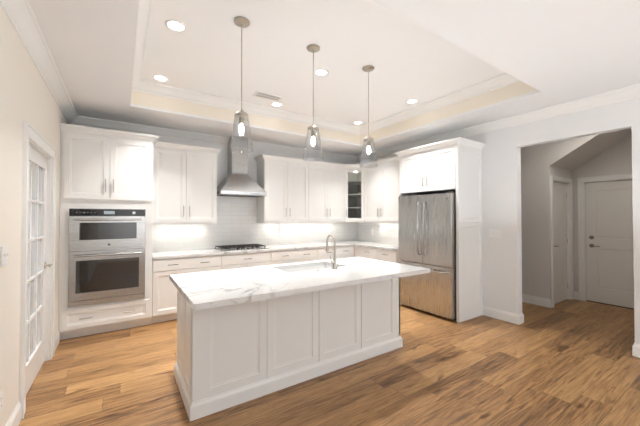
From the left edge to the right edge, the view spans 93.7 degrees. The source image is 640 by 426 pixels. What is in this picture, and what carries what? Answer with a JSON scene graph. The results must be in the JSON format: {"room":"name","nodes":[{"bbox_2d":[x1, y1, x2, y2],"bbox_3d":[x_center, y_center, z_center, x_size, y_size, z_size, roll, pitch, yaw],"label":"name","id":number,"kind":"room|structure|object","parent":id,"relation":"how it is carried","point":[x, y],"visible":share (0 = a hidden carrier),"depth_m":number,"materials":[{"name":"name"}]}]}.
{"room":"kitchen","nodes":[
{"label":"kitchen","id":0,"kind":"room"},
{"bbox_2d":[0,5,67,425],"bbox_3d":[-1.281,0.058,0.744,0.120,2.800,8.000,1,-1,-34],"label":"wall","id":1,"kind":"structure","parent":0,"point":[26,95],"depth_m":2.01,"materials":[{"name":"white paint"}]},
{"bbox_2d":[0,390,2,411],"bbox_3d":[-1.906,1.133,1.790,0.009,0.116,0.072,1,-1,-34],"label":"electrical outlet","id":2,"kind":"object","parent":1,"relation":"attached to","point":[1,399],"visible":1,"depth_m":1.80,"materials":[{"name":"white plastic"}]},
{"bbox_2d":[0,245,8,265],"bbox_3d":[-1.925,0.263,1.838,0.016,0.116,0.118,1,-1,-34],"label":"switch plate","id":3,"kind":"object","parent":1,"relation":"attached to","point":[4,255],"visible":1,"depth_m":1.82,"materials":[{"name":"white plastic"}]},
{"bbox_2d":[5,401,21,425],"bbox_3d":[-1.949,1.407,1.855,0.015,0.134,0.673,1,-1,-34],"label":"baseboard","id":4,"kind":"structure","parent":1,"relation":"attached to","point":[15,416],"depth_m":2.04,"materials":[{"name":"white wood"}]},
{"bbox_2d":[26,145,52,394],"bbox_3d":[-2.480,0.465,2.618,0.102,2.022,0.966,1,-1,-34],"label":"french door","id":5,"kind":"structure","parent":1,"relation":"in","point":[36,278],"depth_m":2.71,"materials":[{"name":"white wood"}]},
{"bbox_2d":[0,0,79,124],"bbox_3d":[-1.155,-1.283,0.774,0.102,0.115,7.880,1,-1,-34],"label":"crown molding","id":6,"kind":"structure","parent":1,"relation":"attached to","point":[22,18],"depth_m":2.33,"materials":[{"name":"white wood"}]},
{"bbox_2d":[54,331,59,351],"bbox_3d":[-2.899,1.427,3.288,0.015,0.134,0.416,1,-1,-34],"label":"baseboard","id":7,"kind":"structure","parent":1,"relation":"attached to","point":[57,337],"depth_m":3.32,"materials":[{"name":"white wood"}]},
{"bbox_2d":[69,132,356,251],"bbox_3d":[-0.336,0.133,6.096,7.370,2.800,0.120,1,-1,-34],"label":"wall","id":8,"kind":"structure","parent":0,"point":[222,162],"depth_m":5.19,"materials":[{"name":"white paint"}]},
{"bbox_2d":[153,141,220,224],"bbox_3d":[-2.069,-0.414,4.650,0.954,1.194,0.384,1,-1,-34],"label":"upper cabinet","id":9,"kind":"object","parent":8,"relation":"attached to","point":[185,186],"visible":0.92,"depth_m":4.49,"materials":[{"name":"white paint"}]},
{"bbox_2d":[76,116,355,161],"bbox_3d":[-1.233,-1.218,5.388,4.830,0.115,0.102,1,-1,-34],"label":"crown molding","id":10,"kind":"structure","parent":8,"relation":"attached to","point":[84,121],"depth_m":4.80,"materials":[{"name":"white wood"}]},
{"bbox_2d":[217,136,266,196],"bbox_3d":[-1.351,-0.778,5.061,0.760,1.000,0.503,1,-1,-34],"label":"range hood","id":11,"kind":"object","parent":8,"relation":"attached to","point":[238,181],"visible":0.85,"depth_m":5.00,"materials":[{"name":"silver metal"}]},
{"bbox_2d":[152,196,355,251],"bbox_3d":[-0.867,0.170,5.667,4.109,0.883,0.008,1,-1,-34],"label":"tile backsplash","id":12,"kind":"structure","parent":8,"relation":"attached to","point":[237,224],"depth_m":5.30,"materials":[{"name":"white tile"}]},
{"bbox_2d":[254,154,313,221],"bbox_3d":[-0.661,-0.416,5.605,0.956,1.164,0.349,1,-1,-34],"label":"upper cabinet","id":13,"kind":"object","parent":8,"relation":"attached to","point":[297,190],"depth_m":5.43,"materials":[{"name":"white paint"}]},
{"bbox_2d":[314,160,325,221],"bbox_3d":[-0.127,-0.411,5.959,0.569,1.164,0.349,1,-1,-34],"label":"upper cabinet","id":14,"kind":"object","parent":8,"relation":"attached to","point":[319,167],"depth_m":5.84,"materials":[{"name":"white paint"}]},
{"bbox_2d":[326,162,349,221],"bbox_3d":[0.248,-0.407,6.186,0.549,1.164,0.385,1,-1,-34],"label":"upper cabinet","id":15,"kind":"object","parent":8,"relation":"attached to","point":[335,172],"depth_m":6.06,"materials":[{"name":"white paint"}]},
{"bbox_2d":[346,166,361,217],"bbox_3d":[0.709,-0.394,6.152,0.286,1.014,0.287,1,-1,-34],"label":"upper cabinet","id":16,"kind":"object","parent":8,"relation":"attached to","point":[353,176],"depth_m":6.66,"materials":[{"name":"white paint"}]},
{"bbox_2d":[19,299,639,425],"bbox_3d":[0.803,1.506,2.033,10.400,0.060,8.120,1,-1,-34],"label":"floor","id":17,"kind":"structure","parent":0,"point":[570,362],"depth_m":2.63,"materials":[{"name":"brown wood"}]},
{"bbox_2d":[58,123,157,339],"bbox_3d":[-2.763,0.242,3.994,1.000,2.524,0.692,1,-1,-34],"label":"tall cabinet","id":18,"kind":"object","parent":17,"relation":"on","point":[101,169],"visible":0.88,"depth_m":3.70,"materials":[{"name":"white paint"}]},
{"bbox_2d":[68,208,145,307],"bbox_3d":[-2.760,0.538,3.937,0.776,1.160,0.682,1,-1,-34],"label":"wall oven","id":19,"kind":"object","parent":18,"relation":"in","point":[106,261],"visible":1,"depth_m":3.68,"materials":[{"name":"grey metal"}]},
{"bbox_2d":[151,255,226,322],"bbox_3d":[-2.001,1.074,4.522,0.966,0.874,0.639,1,-1,-34],"label":"base cabinet","id":20,"kind":"object","parent":17,"relation":"on","point":[164,298],"depth_m":4.12,"materials":[{"name":"white paint"}]},
{"bbox_2d":[152,240,369,259],"bbox_3d":[-0.689,0.628,5.390,4.107,0.040,0.651,1,-1,-34],"label":"countertop","id":21,"kind":"structure","parent":20,"relation":"on","point":[213,252],"depth_m":4.79,"materials":[{"name":"stone"}]},
{"bbox_2d":[214,244,268,251],"bbox_3d":[-1.308,0.578,4.978,0.760,0.048,0.500,1,-1,-34],"label":"cooktop","id":22,"kind":"object","parent":21,"relation":"in","point":[223,248],"visible":1,"depth_m":4.91,"materials":[{"name":"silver metal"}]},
{"bbox_2d":[227,251,274,268],"bbox_3d":[-1.316,1.081,4.976,0.922,0.874,0.639,1,-1,-34],"label":"base cabinet","id":23,"kind":"object","parent":17,"relation":"on","point":[243,260],"depth_m":4.74,"materials":[{"name":"white paint"}]},
{"bbox_2d":[174,277,402,420],"bbox_3d":[-0.213,1.054,3.056,2.206,0.874,0.774,1,-1,-34],"label":"kitchen island","id":24,"kind":"object","parent":17,"relation":"on","point":[228,356],"visible":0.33,"depth_m":2.54,"materials":[{"name":"white paint"}]},
{"bbox_2d":[169,257,429,310],"bbox_3d":[-0.127,0.593,2.914,2.270,0.040,1.115,1,-1,-34],"label":"island countertop","id":25,"kind":"structure","parent":24,"relation":"on","point":[208,289],"depth_m":2.54,"materials":[{"name":"stone"}]},
{"bbox_2d":[282,265,332,272],"bbox_3d":[-0.115,0.723,3.211,0.724,0.209,0.424,1,-1,-34],"label":"undermount sink","id":26,"kind":"object","parent":25,"relation":"in","point":[306,268],"visible":0.04,"depth_m":3.43,"materials":[{"name":"white ceramic"}]},
{"bbox_2d":[316,234,336,270],"bbox_3d":[0.037,0.401,3.067,0.245,0.349,0.182,1,-1,-34],"label":"faucet","id":27,"kind":"object","parent":25,"relation":"on","point":[334,262],"visible":1,"depth_m":3.06,"materials":[{"name":"grey metal"}]},
{"bbox_2d":[275,248,322,264],"bbox_3d":[-0.599,1.087,5.451,1.042,0.874,0.639,1,-1,-34],"label":"base cabinet","id":28,"kind":"object","parent":17,"relation":"on","point":[302,255],"depth_m":5.22,"materials":[{"name":"white paint"}]},
{"bbox_2d":[323,246,350,259],"bbox_3d":[0.116,1.094,5.925,0.917,0.874,0.639,1,-1,-34],"label":"base cabinet","id":29,"kind":"object","parent":17,"relation":"on","point":[341,252],"depth_m":5.70,"materials":[{"name":"white paint"}]},
{"bbox_2d":[351,246,358,256],"bbox_3d":[0.957,1.095,6.000,0.683,0.874,0.203,1,-1,-34],"label":"base cabinet","id":30,"kind":"object","parent":17,"relation":"on","point":[354,249],"depth_m":5.89,"materials":[{"name":"white paint"}]},
{"bbox_2d":[359,247,374,258],"bbox_3d":[1.157,1.091,5.737,0.640,0.874,0.457,1,-1,-34],"label":"base cabinet","id":31,"kind":"object","parent":17,"relation":"on","point":[365,252],"depth_m":5.59,"materials":[{"name":"white paint"}]},
{"bbox_2d":[375,249,398,262],"bbox_3d":[1.423,1.086,5.336,0.640,0.874,0.506,1,-1,-34],"label":"base cabinet","id":32,"kind":"object","parent":17,"relation":"on","point":[380,254],"depth_m":5.16,"materials":[{"name":"white paint"}]},
{"bbox_2d":[354,242,398,250],"bbox_3d":[1.253,0.631,5.591,0.648,0.040,1.110,1,-1,-34],"label":"countertop","id":33,"kind":"structure","parent":32,"relation":"on","point":[377,245],"depth_m":5.55,"materials":[{"name":"stone"}]},
{"bbox_2d":[398,191,455,319],"bbox_3d":[1.790,0.607,4.667,0.738,1.782,0.950,1,-1,-34],"label":"refrigerator","id":34,"kind":"object","parent":17,"relation":"on","point":[427,231],"visible":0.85,"depth_m":4.40,"materials":[{"name":"grey metal"}]},
{"bbox_2d":[395,137,484,322],"bbox_3d":[1.841,0.252,4.695,0.663,2.524,1.150,1,-1,-34],"label":"surround","id":35,"kind":"object","parent":17,"relation":"on","point":[457,168],"visible":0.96,"depth_m":4.32,"materials":[{"name":"white paint"}]},
{"bbox_2d":[28,0,639,155],"bbox_3d":[-0.172,-1.503,1.429,7.900,0.340,8.120,1,-1,-34],"label":"ceiling","id":36,"kind":"structure","parent":0,"point":[406,58],"depth_m":2.91,"materials":[{"name":"beige paint"}]},
{"bbox_2d":[132,0,151,91],"bbox_3d":[-1.456,-1.570,2.463,0.102,0.115,2.700,1,-1,-34],"label":"crown molding","id":37,"kind":"structure","parent":36,"relation":"attached to","point":[144,10],"depth_m":2.74,"materials":[{"name":"white wood"}]},
{"bbox_2d":[152,74,168,81],"bbox_3d":[-1.906,-1.607,3.593,0.176,0.008,0.176,1,-1,-34],"label":"recessed light","id":38,"kind":"object","parent":36,"relation":"in","point":[162,78],"visible":1,"depth_m":3.59,"materials":[{"name":"white plastic"}]},
{"bbox_2d":[165,19,186,31],"bbox_3d":[-1.254,-1.621,2.609,0.176,0.008,0.176,1,-1,-34],"label":"recessed light","id":39,"kind":"object","parent":36,"relation":"in","point":[175,25],"visible":1,"depth_m":2.60,"materials":[{"name":"white"}]},
{"bbox_2d":[229,16,252,152],"bbox_3d":[-0.666,-1.074,2.547,0.202,1.104,0.202,1,-1,-34],"label":"pendant light","id":40,"kind":"object","parent":36,"relation":"hanging from","point":[241,22],"visible":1,"depth_m":2.53,"materials":[{"name":"clear glass"}]},
{"bbox_2d":[132,81,359,134],"bbox_3d":[-0.746,-1.539,4.647,3.700,0.115,0.102,1,-1,-34],"label":"crown molding","id":41,"kind":"structure","parent":36,"relation":"attached to","point":[152,88],"depth_m":4.35,"materials":[{"name":"white wood"}]},
{"bbox_2d":[252,91,282,101],"bbox_3d":[-0.720,-1.599,4.139,0.380,0.010,0.180,1,-1,-34],"label":"ceiling vent","id":42,"kind":"object","parent":36,"relation":"in","point":[267,96],"visible":1,"depth_m":4.13,"materials":[{"name":"white metal"}]},
{"bbox_2d":[271,102,282,106],"bbox_3d":[-0.639,-1.595,4.433,0.176,0.008,0.176,1,-1,-34],"label":"recessed light","id":43,"kind":"object","parent":36,"relation":"in","point":[277,104],"visible":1,"depth_m":4.43,"materials":[{"name":"white plastic"}]},
{"bbox_2d":[303,44,323,161],"bbox_3d":[-0.066,-1.068,2.945,0.202,1.104,0.202,1,-1,-34],"label":"pendant light","id":44,"kind":"object","parent":36,"relation":"hanging from","point":[313,49],"visible":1,"depth_m":2.93,"materials":[{"name":"clear glass"}]},
{"bbox_2d":[314,68,328,75],"bbox_3d":[0.013,-1.609,3.449,0.176,0.008,0.176,1,-1,-34],"label":"recessed light","id":45,"kind":"object","parent":36,"relation":"in","point":[320,72],"visible":0.98,"depth_m":3.44,"materials":[{"name":"white plastic"}]},
{"bbox_2d":[360,65,377,167],"bbox_3d":[0.543,-1.063,3.348,0.202,1.104,0.202,1,-1,-34],"label":"pendant light","id":46,"kind":"object","parent":36,"relation":"hanging from","point":[368,139],"visible":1,"depth_m":3.33,"materials":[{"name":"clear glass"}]},
{"bbox_2d":[406,99,417,103],"bbox_3d":[1.322,-1.597,4.316,0.176,0.008,0.176,1,-1,-34],"label":"recessed light","id":47,"kind":"object","parent":36,"relation":"in","point":[411,101],"visible":1,"depth_m":4.32,"materials":[{"name":"white plastic"}]},
{"bbox_2d":[360,73,519,134],"bbox_3d":[1.543,-1.542,4.450,0.102,0.115,2.700,1,-1,-34],"label":"crown molding","id":48,"kind":"structure","parent":36,"relation":"attached to","point":[468,92],"depth_m":4.14,"materials":[{"name":"white wood"}]},
{"bbox_2d":[357,97,639,343],"bbox_3d":[3.070,0.097,3.555,0.120,2.800,7.880,1,-1,-34],"label":"wall","id":49,"kind":"structure","parent":0,"point":[501,210],"depth_m":4.10,"materials":[{"name":"white paint"}]},
{"bbox_2d":[356,222,398,243],"bbox_3d":[1.338,0.395,6.047,0.008,0.443,1.770,1,-1,-34],"label":"tile backsplash","id":50,"kind":"structure","parent":49,"relation":"attached to","point":[382,232],"depth_m":6.23,"materials":[{"name":"white tile"}]},
{"bbox_2d":[358,156,399,221],"bbox_3d":[1.281,-0.413,5.802,0.384,1.164,1.035,1,-1,-34],"label":"upper cabinet","id":51,"kind":"object","parent":49,"relation":"attached to","point":[380,184],"depth_m":5.69,"materials":[{"name":"white paint"}]},
{"bbox_2d":[356,83,639,161],"bbox_3d":[2.977,-1.245,3.513,0.102,0.115,7.880,1,-1,-34],"label":"crown molding","id":52,"kind":"structure","parent":49,"relation":"attached to","point":[632,91],"depth_m":3.88,"materials":[{"name":"white wood"}]},
{"bbox_2d":[483,306,520,324],"bbox_3d":[2.535,1.440,4.221,0.015,0.134,0.483,1,-1,-34],"label":"baseboard","id":53,"kind":"structure","parent":49,"relation":"attached to","point":[510,317],"depth_m":4.19,"materials":[{"name":"white wood"}]},
{"bbox_2d":[520,313,523,323],"bbox_3d":[1.855,1.458,5.469,0.040,0.134,3.315,1,-1,-34],"label":"baseboard","id":54,"kind":"structure","parent":49,"relation":"attached to","point":[522,315],"depth_m":4.07,"materials":[{"name":"white wood"}]},
{"bbox_2d":[632,342,639,357],"bbox_3d":[4.225,1.404,1.672,0.015,0.134,3.495,1,-1,-34],"label":"baseboard","id":55,"kind":"structure","parent":49,"relation":"attached to","point":[636,347],"depth_m":3.10,"materials":[{"name":"white wood"}]},
{"bbox_2d":[521,143,552,298],"bbox_3d":[2.822,0.134,6.174,0.120,2.800,3.240,1,-1,-34],"label":"wall","id":56,"kind":"structure","parent":0,"point":[537,170],"depth_m":4.95,"materials":[{"name":"white paint"}]},
{"bbox_2d":[522,294,552,307],"bbox_3d":[2.780,1.467,6.118,0.040,0.134,3.255,1,-1,-34],"label":"baseboard","id":57,"kind":"structure","parent":56,"relation":"attached to","point":[530,299],"depth_m":4.91,"materials":[{"name":"white wood"}]},
{"bbox_2d":[553,167,572,292],"bbox_3d":[4.056,0.120,5.181,0.780,2.800,0.260,1,-1,-34],"label":"wall","id":58,"kind":"structure","parent":0,"point":[559,172],"depth_m":5.13,"materials":[{"name":"white paint"}]},
{"bbox_2d":[553,182,567,303],"bbox_3d":[4.059,0.500,5.074,0.736,2.022,0.098,1,-1,-34],"label":"hall door","id":59,"kind":"structure","parent":58,"relation":"in","point":[560,242],"depth_m":5.12,"materials":[{"name":"white paint"}]},
{"bbox_2d":[549,128,631,170],"bbox_3d":[4.306,-1.016,4.702,0.950,0.540,0.880,1,-1,-34],"label":"ceiling soffit","id":60,"kind":"structure","parent":0,"point":[571,154],"depth_m":4.69,"materials":[{"name":"white paint"}]},
{"bbox_2d":[573,135,631,291],"bbox_3d":[5.716,0.097,3.509,0.140,2.800,4.880,1,-1,-34],"label":"wall","id":61,"kind":"structure","parent":0,"point":[617,159],"depth_m":5.01,"materials":[{"name":"white paint"}]},
{"bbox_2d":[586,180,633,307],"bbox_3d":[4.828,0.493,4.799,0.102,2.016,0.884,1,-1,-34],"label":"hall door","id":62,"kind":"structure","parent":61,"relation":"in","point":[609,241],"depth_m":4.92,"materials":[{"name":"white paint"}]}
]}

